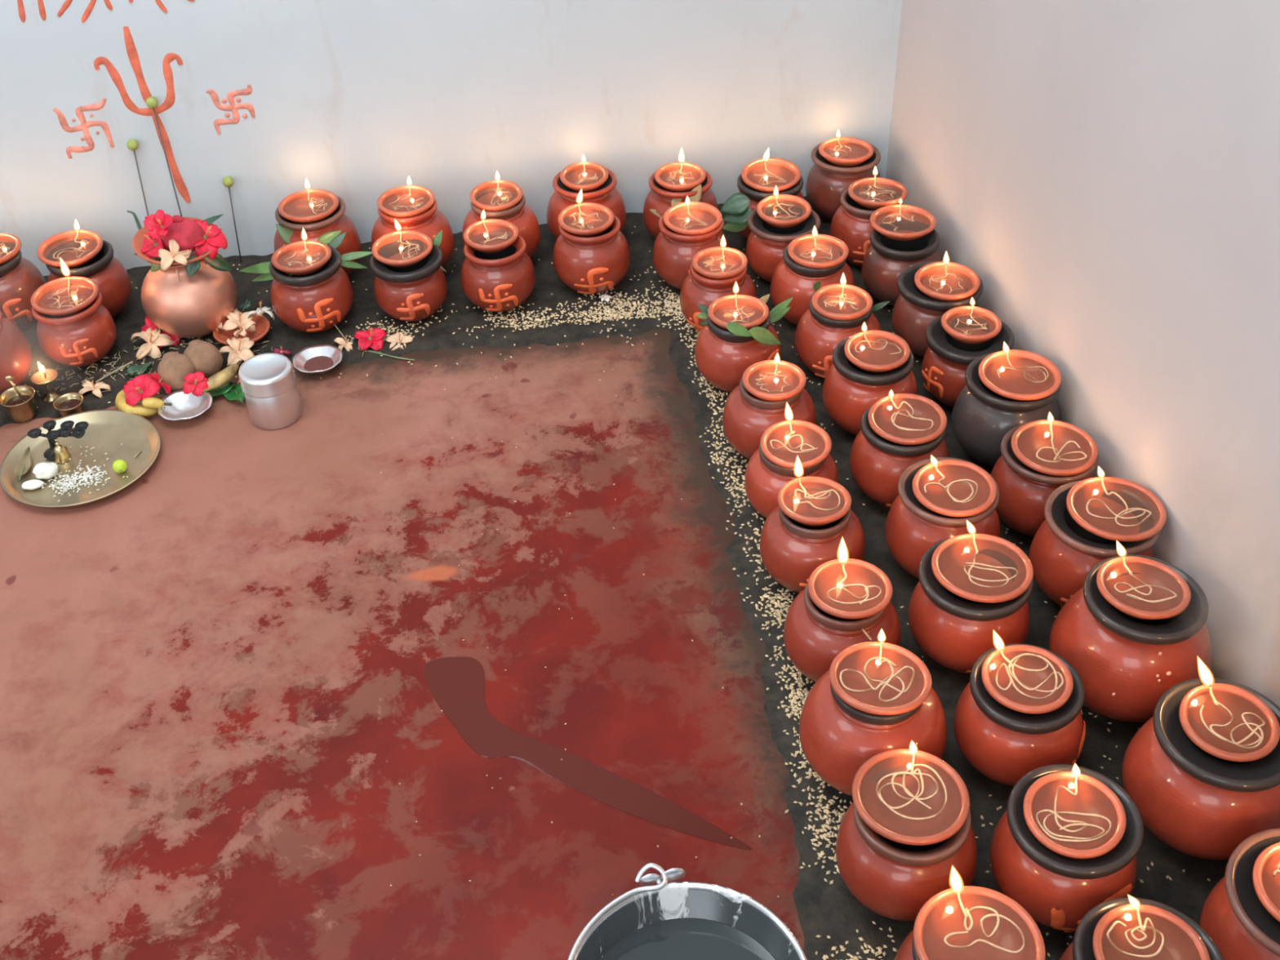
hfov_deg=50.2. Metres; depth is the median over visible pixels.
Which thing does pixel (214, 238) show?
hibiscus
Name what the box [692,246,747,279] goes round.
oil lamp
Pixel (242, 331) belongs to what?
dried flower
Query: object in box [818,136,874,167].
oil lamp
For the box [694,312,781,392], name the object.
clay pot
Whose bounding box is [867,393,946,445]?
oil lamp
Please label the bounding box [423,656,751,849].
stain
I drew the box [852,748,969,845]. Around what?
oil lamp
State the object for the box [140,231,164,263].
hibiscus
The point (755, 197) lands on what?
clay pot
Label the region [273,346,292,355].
flower
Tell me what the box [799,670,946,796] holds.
clay pot
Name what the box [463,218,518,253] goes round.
oil lamp
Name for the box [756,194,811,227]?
oil lamp
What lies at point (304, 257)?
oil lamp
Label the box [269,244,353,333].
clay pot
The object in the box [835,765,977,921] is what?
clay pot
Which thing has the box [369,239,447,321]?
clay pot
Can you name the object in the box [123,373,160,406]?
hibiscus
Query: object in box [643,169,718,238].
clay pot
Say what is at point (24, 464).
dry leaf
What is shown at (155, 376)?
hibiscus
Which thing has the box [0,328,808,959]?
floor
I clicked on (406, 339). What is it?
dried flower
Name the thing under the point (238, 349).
dried flower
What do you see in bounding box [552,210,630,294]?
clay pot
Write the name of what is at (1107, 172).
wall
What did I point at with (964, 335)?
oil lamp
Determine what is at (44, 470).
lump
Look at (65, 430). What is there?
lamp
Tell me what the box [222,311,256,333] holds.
dried flower
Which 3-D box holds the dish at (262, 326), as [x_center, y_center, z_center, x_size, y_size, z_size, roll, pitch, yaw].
[-0.805,-0.299,2.765,0.114,0.025,0.116,-7,40,-6]
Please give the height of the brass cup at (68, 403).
0.030 m
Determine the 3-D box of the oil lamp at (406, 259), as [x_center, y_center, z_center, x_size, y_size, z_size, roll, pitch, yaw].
[-0.480,-0.473,2.754,0.123,0.067,0.122,-7,42,-6]
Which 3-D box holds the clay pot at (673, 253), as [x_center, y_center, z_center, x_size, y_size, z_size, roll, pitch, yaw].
[0.107,-0.472,2.843,0.162,0.152,0.164,-7,40,-6]
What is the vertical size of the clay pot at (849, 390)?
0.160 m
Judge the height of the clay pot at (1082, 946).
0.171 m
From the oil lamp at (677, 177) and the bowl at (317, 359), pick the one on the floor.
the bowl at (317, 359)
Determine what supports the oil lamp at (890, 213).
on the clay pot at (886, 258)
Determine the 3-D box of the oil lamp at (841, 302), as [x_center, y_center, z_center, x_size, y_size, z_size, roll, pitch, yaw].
[0.374,-0.335,2.526,0.112,0.067,0.114,-7,40,-6]
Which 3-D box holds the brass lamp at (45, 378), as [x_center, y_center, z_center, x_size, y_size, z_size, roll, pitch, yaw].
[-1.137,-0.191,2.612,0.049,0.084,0.049,-7,40,-6]
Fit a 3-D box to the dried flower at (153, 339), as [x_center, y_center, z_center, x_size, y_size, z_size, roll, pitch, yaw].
[-0.980,-0.277,2.737,0.084,0.068,0.066,-23,44,-23]
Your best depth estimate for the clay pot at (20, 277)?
2.73 m
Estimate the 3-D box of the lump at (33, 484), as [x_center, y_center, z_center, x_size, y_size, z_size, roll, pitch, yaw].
[-1.080,0.008,2.430,0.039,0.013,0.025,-7,40,-6]
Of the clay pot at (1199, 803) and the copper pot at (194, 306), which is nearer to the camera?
the clay pot at (1199, 803)
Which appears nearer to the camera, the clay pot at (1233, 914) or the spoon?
the clay pot at (1233, 914)
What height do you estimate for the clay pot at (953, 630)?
0.167 m
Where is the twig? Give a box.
[95,360,133,382]
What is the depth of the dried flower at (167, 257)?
2.62 m
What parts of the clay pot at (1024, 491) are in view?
pot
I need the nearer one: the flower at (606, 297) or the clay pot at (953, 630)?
the clay pot at (953, 630)
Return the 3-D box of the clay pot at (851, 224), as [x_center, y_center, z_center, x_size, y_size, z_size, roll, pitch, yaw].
[0.485,-0.530,2.894,0.164,0.154,0.165,-7,40,-6]
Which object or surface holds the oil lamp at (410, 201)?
on the clay pot at (430, 223)
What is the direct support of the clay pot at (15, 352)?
on the floor
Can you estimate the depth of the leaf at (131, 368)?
2.68 m
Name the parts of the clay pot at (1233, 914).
pot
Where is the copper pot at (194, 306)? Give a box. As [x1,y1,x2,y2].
[141,261,236,337]
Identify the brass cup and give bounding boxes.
[0,385,36,422]
[53,392,84,416]
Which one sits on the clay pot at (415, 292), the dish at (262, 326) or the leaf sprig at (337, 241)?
the leaf sprig at (337, 241)
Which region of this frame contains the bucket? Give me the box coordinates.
[567,862,807,959]
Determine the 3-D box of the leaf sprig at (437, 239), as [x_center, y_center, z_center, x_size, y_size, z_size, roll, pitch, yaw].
[-0.414,-0.463,2.781,0.034,0.079,0.041,-7,40,-6]
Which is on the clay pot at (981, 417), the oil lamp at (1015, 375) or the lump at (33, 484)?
the oil lamp at (1015, 375)
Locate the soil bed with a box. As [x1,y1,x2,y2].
[0,195,1228,959]
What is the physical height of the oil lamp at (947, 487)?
0.057 m
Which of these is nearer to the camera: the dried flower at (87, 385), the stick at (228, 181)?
the dried flower at (87, 385)
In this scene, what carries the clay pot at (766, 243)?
on the floor
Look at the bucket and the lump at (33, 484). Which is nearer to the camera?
the bucket
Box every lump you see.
[21,479,44,489]
[32,462,57,479]
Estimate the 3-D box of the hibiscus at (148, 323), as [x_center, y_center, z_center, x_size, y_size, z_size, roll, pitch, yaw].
[-0.971,-0.299,2.754,0.081,0.059,0.066,3,40,6]
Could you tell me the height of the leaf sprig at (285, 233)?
0.037 m
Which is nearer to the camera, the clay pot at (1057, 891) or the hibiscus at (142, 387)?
the clay pot at (1057, 891)
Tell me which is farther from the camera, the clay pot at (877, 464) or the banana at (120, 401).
the banana at (120, 401)
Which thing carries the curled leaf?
on the dish at (137, 241)
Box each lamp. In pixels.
[0,232,21,266]
[26,420,88,460]
[30,275,98,316]
[31,368,62,402]
[36,229,102,268]
[271,239,331,275]
[277,187,338,224]
[371,229,432,267]
[377,183,435,217]
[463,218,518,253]
[469,178,523,211]
[557,202,613,237]
[560,160,608,191]
[654,161,706,192]
[663,201,722,235]
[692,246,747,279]
[707,292,768,330]
[741,157,800,193]
[742,360,806,401]
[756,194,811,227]
[760,419,831,469]
[777,475,851,525]
[787,234,848,268]
[807,558,893,618]
[811,284,872,320]
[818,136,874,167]
[829,640,931,715]
[844,329,910,373]
[848,173,907,209]
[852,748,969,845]
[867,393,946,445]
[870,201,936,240]
[912,459,996,516]
[913,885,1045,959]
[914,262,980,301]
[931,532,1033,602]
[941,303,1001,343]
[978,349,1062,400]
[981,644,1073,714]
[1010,419,1097,475]
[1023,771,1126,858]
[1066,475,1166,541]
[1093,903,1210,959]
[1096,555,1191,619]
[1178,683,1279,761]
[1252,842,1279,921]
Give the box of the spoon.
[4,375,25,401]
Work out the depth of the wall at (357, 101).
2.87 m
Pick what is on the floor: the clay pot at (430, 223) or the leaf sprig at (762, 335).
the clay pot at (430, 223)
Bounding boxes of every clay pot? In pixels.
[0,241,46,331]
[0,311,32,394]
[31,284,116,366]
[45,238,131,318]
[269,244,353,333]
[274,195,361,275]
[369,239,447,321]
[371,196,454,267]
[461,230,535,311]
[462,188,540,257]
[546,168,626,239]
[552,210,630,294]
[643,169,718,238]
[652,214,728,289]
[680,255,756,331]
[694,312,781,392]
[722,377,816,459]
[737,173,804,239]
[744,444,838,518]
[746,202,820,282]
[760,487,865,593]
[769,244,854,324]
[783,582,900,682]
[794,297,880,377]
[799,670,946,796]
[805,142,880,220]
[822,335,917,435]
[829,183,902,266]
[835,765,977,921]
[848,406,949,507]
[861,219,941,306]
[884,457,1000,578]
[891,260,982,357]
[893,929,919,959]
[907,537,1033,673]
[921,315,1014,407]
[951,352,1061,466]
[953,643,1085,786]
[990,423,1098,537]
[990,764,1143,932]
[1028,480,1160,608]
[1048,555,1211,722]
[1058,897,1223,959]
[1121,677,1279,860]
[1200,827,1279,959]
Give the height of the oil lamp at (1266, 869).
0.068 m
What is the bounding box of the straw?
[362,349,409,359]
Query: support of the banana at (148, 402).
on the banana at (120, 401)
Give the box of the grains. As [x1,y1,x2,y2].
[41,443,128,502]
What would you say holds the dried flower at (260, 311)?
on the dish at (262, 326)
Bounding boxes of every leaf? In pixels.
[14,446,31,479]
[124,362,153,375]
[126,210,142,230]
[208,381,234,398]
[223,383,244,404]
[240,298,251,311]
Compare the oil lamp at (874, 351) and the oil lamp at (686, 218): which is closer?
the oil lamp at (874, 351)
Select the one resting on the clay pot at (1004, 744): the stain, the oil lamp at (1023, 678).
the oil lamp at (1023, 678)
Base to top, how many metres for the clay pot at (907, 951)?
0.165 m
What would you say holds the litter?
on the soil bed
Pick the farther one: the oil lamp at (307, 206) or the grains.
the oil lamp at (307, 206)
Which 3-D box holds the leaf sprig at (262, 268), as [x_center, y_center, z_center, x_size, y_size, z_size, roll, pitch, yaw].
[-0.740,-0.413,2.739,0.150,0.058,0.036,20,45,24]
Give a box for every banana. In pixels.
[115,389,164,417]
[137,397,172,408]
[203,360,242,391]
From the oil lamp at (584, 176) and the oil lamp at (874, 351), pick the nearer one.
the oil lamp at (874, 351)
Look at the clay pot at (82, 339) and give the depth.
2.65 m
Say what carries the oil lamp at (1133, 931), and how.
on the clay pot at (1082, 946)
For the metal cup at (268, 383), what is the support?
on the floor
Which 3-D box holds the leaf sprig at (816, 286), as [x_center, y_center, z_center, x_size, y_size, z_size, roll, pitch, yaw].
[0.399,-0.352,2.596,0.158,0.031,0.018,20,45,24]
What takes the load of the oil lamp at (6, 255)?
on the clay pot at (20, 277)
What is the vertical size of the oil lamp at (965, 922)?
0.085 m
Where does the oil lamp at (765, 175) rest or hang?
on the clay pot at (755, 197)
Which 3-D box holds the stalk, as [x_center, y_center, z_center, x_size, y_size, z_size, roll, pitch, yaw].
[-0.912,-0.416,2.660,0.016,0.059,0.023,-7,40,-6]
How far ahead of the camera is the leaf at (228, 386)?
2.62 m
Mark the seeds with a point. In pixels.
(668, 303)
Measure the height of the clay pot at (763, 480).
0.144 m
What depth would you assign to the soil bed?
2.37 m
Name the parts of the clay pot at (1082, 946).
pot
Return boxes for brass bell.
[53,441,71,462]
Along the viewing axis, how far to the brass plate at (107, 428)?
2.49 m
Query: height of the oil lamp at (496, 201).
0.062 m
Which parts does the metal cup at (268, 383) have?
lid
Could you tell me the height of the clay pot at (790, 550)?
0.153 m
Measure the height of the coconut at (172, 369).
0.080 m
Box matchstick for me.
[862,628,871,640]
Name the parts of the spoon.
spoon handle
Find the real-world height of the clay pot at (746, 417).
0.152 m
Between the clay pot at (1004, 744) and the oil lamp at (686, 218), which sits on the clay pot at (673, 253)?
the oil lamp at (686, 218)
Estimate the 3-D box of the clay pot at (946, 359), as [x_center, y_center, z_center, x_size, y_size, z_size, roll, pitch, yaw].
[0.598,-0.207,2.510,0.160,0.148,0.157,-7,40,-6]
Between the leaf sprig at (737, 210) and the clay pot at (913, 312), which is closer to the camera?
the clay pot at (913, 312)
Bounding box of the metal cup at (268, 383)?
[238,352,302,430]
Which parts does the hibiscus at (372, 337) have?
stem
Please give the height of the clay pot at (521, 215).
0.159 m
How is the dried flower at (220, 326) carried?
in the dish at (262, 326)
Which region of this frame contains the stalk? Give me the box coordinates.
[173,265,178,281]
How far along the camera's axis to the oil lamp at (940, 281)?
2.59 m
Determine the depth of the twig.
2.68 m
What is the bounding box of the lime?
[112,459,127,472]
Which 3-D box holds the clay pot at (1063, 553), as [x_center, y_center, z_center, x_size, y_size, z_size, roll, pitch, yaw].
[0.695,0.119,2.100,0.184,0.173,0.183,-7,40,-6]
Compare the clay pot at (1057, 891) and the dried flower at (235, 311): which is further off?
the dried flower at (235, 311)
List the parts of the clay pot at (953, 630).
pot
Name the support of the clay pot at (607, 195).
on the floor
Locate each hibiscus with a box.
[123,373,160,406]
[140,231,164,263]
[140,315,179,350]
[142,208,174,240]
[150,373,171,395]
[182,371,208,396]
[191,219,227,264]
[354,327,414,360]
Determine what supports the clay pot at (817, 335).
on the floor
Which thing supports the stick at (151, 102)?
on the soil bed
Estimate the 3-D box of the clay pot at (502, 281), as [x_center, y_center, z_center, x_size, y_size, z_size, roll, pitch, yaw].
[-0.292,-0.419,2.805,0.152,0.144,0.155,-7,40,-6]
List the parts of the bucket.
wire handle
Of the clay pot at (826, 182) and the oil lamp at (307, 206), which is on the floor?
the clay pot at (826, 182)
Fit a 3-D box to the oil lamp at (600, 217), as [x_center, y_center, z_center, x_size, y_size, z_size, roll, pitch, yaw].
[-0.111,-0.543,2.794,0.116,0.073,0.114,-8,42,-6]
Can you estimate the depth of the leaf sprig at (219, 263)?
2.67 m
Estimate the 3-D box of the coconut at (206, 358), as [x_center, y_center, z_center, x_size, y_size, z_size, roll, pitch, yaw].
[-0.851,-0.233,2.654,0.077,0.082,0.076,-7,40,-6]
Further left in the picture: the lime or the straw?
the lime
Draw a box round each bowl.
[157,389,212,421]
[292,344,342,374]
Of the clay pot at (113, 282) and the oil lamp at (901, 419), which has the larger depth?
the clay pot at (113, 282)
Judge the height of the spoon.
0.057 m
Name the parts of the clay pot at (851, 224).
pot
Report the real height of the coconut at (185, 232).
0.070 m
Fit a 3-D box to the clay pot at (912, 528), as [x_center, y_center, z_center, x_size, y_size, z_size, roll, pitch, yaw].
[0.479,0.077,2.162,0.179,0.170,0.181,-7,40,-6]
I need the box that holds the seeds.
[24,222,1220,959]
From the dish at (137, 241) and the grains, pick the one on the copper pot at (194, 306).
the dish at (137, 241)
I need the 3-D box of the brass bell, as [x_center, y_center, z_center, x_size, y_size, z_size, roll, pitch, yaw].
[-1.054,-0.054,2.481,0.030,0.039,0.030,-7,40,-6]
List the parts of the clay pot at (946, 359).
pot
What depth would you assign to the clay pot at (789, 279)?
2.66 m
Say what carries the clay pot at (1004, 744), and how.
on the floor
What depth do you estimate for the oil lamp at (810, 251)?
2.69 m
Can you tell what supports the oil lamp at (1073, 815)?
on the clay pot at (1057, 891)
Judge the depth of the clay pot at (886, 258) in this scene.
2.73 m
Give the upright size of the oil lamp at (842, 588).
0.092 m
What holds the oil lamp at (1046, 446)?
on the clay pot at (1024, 491)
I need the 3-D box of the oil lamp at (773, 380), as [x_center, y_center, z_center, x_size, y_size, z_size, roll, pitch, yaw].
[0.231,-0.174,2.345,0.110,0.061,0.109,-7,41,-6]
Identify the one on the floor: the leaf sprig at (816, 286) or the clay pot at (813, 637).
the clay pot at (813, 637)
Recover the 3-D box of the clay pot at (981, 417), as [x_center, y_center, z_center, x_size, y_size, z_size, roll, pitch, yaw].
[0.636,-0.109,2.373,0.185,0.173,0.182,-7,40,-6]
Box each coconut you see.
[157,351,196,391]
[160,214,204,252]
[183,339,222,378]
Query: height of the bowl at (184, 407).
0.025 m
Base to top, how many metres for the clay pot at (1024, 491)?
0.160 m
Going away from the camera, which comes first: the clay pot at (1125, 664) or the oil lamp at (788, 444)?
the clay pot at (1125, 664)
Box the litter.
[26,328,272,396]
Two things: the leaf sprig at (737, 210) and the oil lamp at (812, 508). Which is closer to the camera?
the oil lamp at (812, 508)
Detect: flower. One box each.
[78,379,111,397]
[129,326,173,359]
[158,238,191,271]
[216,307,234,331]
[218,337,254,366]
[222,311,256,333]
[231,309,240,317]
[233,320,256,338]
[246,300,274,320]
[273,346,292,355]
[333,337,352,351]
[378,331,413,352]
[598,293,612,302]
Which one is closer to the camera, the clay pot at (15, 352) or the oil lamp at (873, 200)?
the clay pot at (15, 352)
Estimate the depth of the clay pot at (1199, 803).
1.69 m
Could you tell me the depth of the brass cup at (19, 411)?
2.58 m
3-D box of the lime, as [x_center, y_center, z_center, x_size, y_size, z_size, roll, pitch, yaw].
[-0.935,-0.025,2.453,0.025,0.024,0.024,15,43,19]
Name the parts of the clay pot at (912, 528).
pot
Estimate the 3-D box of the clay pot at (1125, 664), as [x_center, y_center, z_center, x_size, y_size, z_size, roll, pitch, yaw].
[0.696,0.236,1.935,0.218,0.207,0.217,-7,40,-6]
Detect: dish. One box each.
[132,217,211,265]
[213,311,270,346]
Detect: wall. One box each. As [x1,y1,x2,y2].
[0,0,902,275]
[885,0,1279,707]
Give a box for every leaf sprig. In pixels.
[133,213,233,277]
[238,262,292,281]
[275,223,342,244]
[328,231,372,268]
[432,230,446,271]
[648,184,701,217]
[696,293,793,345]
[720,192,752,231]
[813,280,889,311]
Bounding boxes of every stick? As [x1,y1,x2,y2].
[126,139,148,215]
[146,96,182,217]
[222,176,241,262]
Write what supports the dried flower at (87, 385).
on the soil bed
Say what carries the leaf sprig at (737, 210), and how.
on the clay pot at (766, 243)
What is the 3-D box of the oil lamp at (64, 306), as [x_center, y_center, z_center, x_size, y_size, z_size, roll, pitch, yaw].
[-1.120,-0.370,2.650,0.128,0.083,0.126,-7,42,-6]
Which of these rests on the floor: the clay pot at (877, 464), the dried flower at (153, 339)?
the clay pot at (877, 464)
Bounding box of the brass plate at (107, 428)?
[0,408,160,508]
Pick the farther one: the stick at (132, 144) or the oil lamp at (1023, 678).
the stick at (132, 144)
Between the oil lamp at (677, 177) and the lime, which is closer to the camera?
the lime
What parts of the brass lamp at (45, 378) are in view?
lamp shade, stem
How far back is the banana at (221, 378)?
2.61 m
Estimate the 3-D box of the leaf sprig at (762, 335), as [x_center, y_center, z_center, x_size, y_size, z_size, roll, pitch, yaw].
[0.207,-0.295,2.530,0.182,0.072,0.155,-7,40,-6]
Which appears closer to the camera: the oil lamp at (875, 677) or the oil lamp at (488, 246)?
the oil lamp at (875, 677)
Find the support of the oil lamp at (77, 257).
on the clay pot at (113, 282)
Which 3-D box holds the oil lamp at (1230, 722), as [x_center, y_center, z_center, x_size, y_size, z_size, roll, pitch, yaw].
[0.732,0.289,1.694,0.118,0.081,0.128,-8,42,-5]
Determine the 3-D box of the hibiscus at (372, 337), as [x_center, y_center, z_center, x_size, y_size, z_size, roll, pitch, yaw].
[-0.508,-0.275,2.723,0.145,0.047,0.064,17,44,21]
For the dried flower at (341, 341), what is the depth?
2.73 m
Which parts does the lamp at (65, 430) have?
handle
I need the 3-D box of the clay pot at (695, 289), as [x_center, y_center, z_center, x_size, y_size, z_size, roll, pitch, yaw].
[0.156,-0.364,2.719,0.153,0.144,0.154,-7,40,-6]
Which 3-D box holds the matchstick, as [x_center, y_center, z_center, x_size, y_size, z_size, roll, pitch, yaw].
[0.316,0.214,1.925,0.003,0.018,0.028,-33,49,-31]
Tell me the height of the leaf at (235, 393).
0.017 m
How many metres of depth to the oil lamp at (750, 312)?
2.54 m
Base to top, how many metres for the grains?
0.004 m
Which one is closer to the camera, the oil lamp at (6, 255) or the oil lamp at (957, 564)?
the oil lamp at (957, 564)
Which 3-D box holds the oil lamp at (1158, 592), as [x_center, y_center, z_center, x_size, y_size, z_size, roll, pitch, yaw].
[0.689,0.144,1.867,0.124,0.066,0.124,23,46,27]
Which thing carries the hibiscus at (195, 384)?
on the bowl at (184, 407)
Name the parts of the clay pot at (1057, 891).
pot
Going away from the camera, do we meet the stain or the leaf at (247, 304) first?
the stain
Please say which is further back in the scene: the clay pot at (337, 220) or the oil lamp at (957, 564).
the clay pot at (337, 220)

